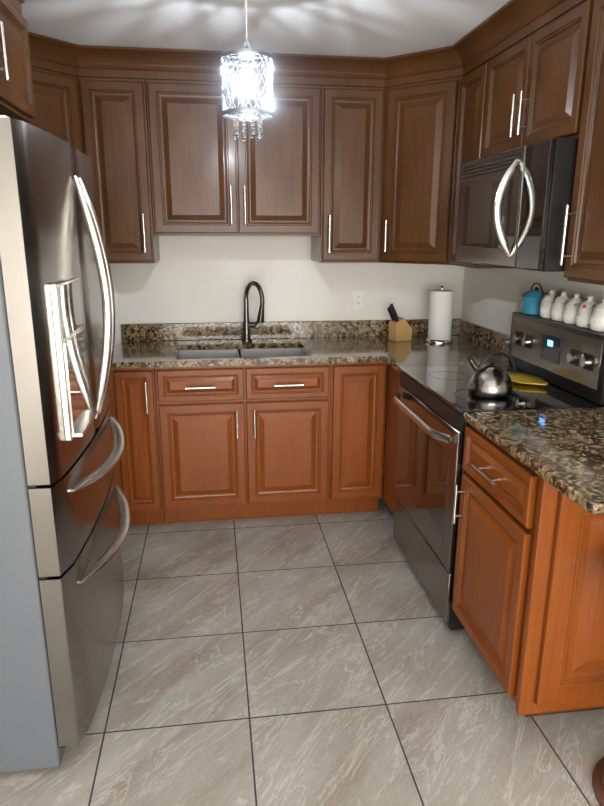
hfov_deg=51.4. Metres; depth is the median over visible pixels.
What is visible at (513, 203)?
over-the-range microwave
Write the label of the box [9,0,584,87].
crown molding
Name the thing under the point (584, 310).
canister
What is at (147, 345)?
countertop
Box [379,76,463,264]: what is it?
upper cabinet
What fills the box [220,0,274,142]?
pendant light
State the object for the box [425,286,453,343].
paper towel holder
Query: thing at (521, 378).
dish
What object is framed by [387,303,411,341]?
knife block
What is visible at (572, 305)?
canister
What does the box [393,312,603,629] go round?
range
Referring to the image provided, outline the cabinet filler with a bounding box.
[383,365,400,514]
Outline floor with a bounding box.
[0,475,603,805]
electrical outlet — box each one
[113,289,117,309]
[352,290,364,309]
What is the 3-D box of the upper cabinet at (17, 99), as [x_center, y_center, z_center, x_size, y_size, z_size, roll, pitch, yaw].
[-1.162,-1.027,1.690,0.657,0.340,0.970,-2,15,-8]
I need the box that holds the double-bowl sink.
[177,348,305,358]
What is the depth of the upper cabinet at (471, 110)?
2.88 m
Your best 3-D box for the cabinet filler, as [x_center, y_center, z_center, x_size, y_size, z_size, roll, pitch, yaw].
[0.779,0.238,3.272,0.626,0.883,0.315,-2,15,-8]
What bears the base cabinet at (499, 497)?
on the floor
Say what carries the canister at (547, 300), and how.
on the range
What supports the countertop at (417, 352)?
on the base cabinet at (357, 419)
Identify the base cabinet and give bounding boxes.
[109,368,164,524]
[155,348,330,522]
[326,362,386,513]
[452,425,603,716]
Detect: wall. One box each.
[109,235,463,474]
[461,267,603,334]
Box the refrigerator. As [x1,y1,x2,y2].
[0,115,130,772]
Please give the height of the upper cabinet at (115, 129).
0.870 m
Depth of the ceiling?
2.60 m
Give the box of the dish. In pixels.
[506,371,547,384]
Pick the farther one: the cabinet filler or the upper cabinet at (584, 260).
the cabinet filler
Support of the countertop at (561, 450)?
on the base cabinet at (499, 497)
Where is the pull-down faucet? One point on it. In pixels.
(247, 325)
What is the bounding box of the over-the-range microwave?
[456,137,578,271]
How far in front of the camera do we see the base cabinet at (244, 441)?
3.25 m
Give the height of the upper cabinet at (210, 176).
0.730 m
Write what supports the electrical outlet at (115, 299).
attached to the wall at (194, 279)
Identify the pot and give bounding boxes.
[521,283,547,314]
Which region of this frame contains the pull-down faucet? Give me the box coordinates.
[242,281,264,341]
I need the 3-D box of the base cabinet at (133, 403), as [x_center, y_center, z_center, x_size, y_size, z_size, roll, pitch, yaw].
[-0.885,0.179,3.469,0.227,0.883,0.667,-2,15,-8]
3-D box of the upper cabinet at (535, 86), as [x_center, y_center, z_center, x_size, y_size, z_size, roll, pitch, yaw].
[0.984,-1.164,2.356,0.377,0.411,0.758,-2,15,-8]
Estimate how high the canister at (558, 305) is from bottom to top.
0.124 m
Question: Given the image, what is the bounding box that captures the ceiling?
[21,0,510,57]
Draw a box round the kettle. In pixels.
[467,352,515,398]
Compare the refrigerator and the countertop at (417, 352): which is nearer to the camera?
the refrigerator
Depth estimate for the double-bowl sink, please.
3.58 m
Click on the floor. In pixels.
(333, 659)
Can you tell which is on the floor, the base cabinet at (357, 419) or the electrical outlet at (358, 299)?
the base cabinet at (357, 419)
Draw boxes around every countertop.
[112,319,494,368]
[380,331,511,372]
[463,407,603,513]
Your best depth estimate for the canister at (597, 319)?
2.34 m
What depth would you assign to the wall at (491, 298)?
3.32 m
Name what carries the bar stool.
on the floor
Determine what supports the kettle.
on the range
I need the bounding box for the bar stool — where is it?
[592,757,603,805]
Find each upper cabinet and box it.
[0,0,35,122]
[29,66,83,152]
[78,77,159,262]
[145,79,321,235]
[311,85,384,262]
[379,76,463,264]
[449,58,508,267]
[482,0,593,157]
[559,0,603,284]
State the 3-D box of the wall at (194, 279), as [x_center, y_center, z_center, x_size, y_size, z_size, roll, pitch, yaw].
[-0.375,-0.652,3.721,2.940,2.360,0.100,-2,15,-8]
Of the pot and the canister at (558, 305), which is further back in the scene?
the pot
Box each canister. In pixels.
[540,289,557,318]
[551,291,570,321]
[563,293,583,324]
[576,295,597,327]
[590,298,603,331]
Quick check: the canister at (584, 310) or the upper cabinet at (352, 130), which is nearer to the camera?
the canister at (584, 310)
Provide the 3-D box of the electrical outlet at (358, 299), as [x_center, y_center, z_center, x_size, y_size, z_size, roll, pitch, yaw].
[0.340,-0.618,3.776,0.072,0.116,0.007,-2,15,-8]
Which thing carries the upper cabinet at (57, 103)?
attached to the wall at (194, 279)

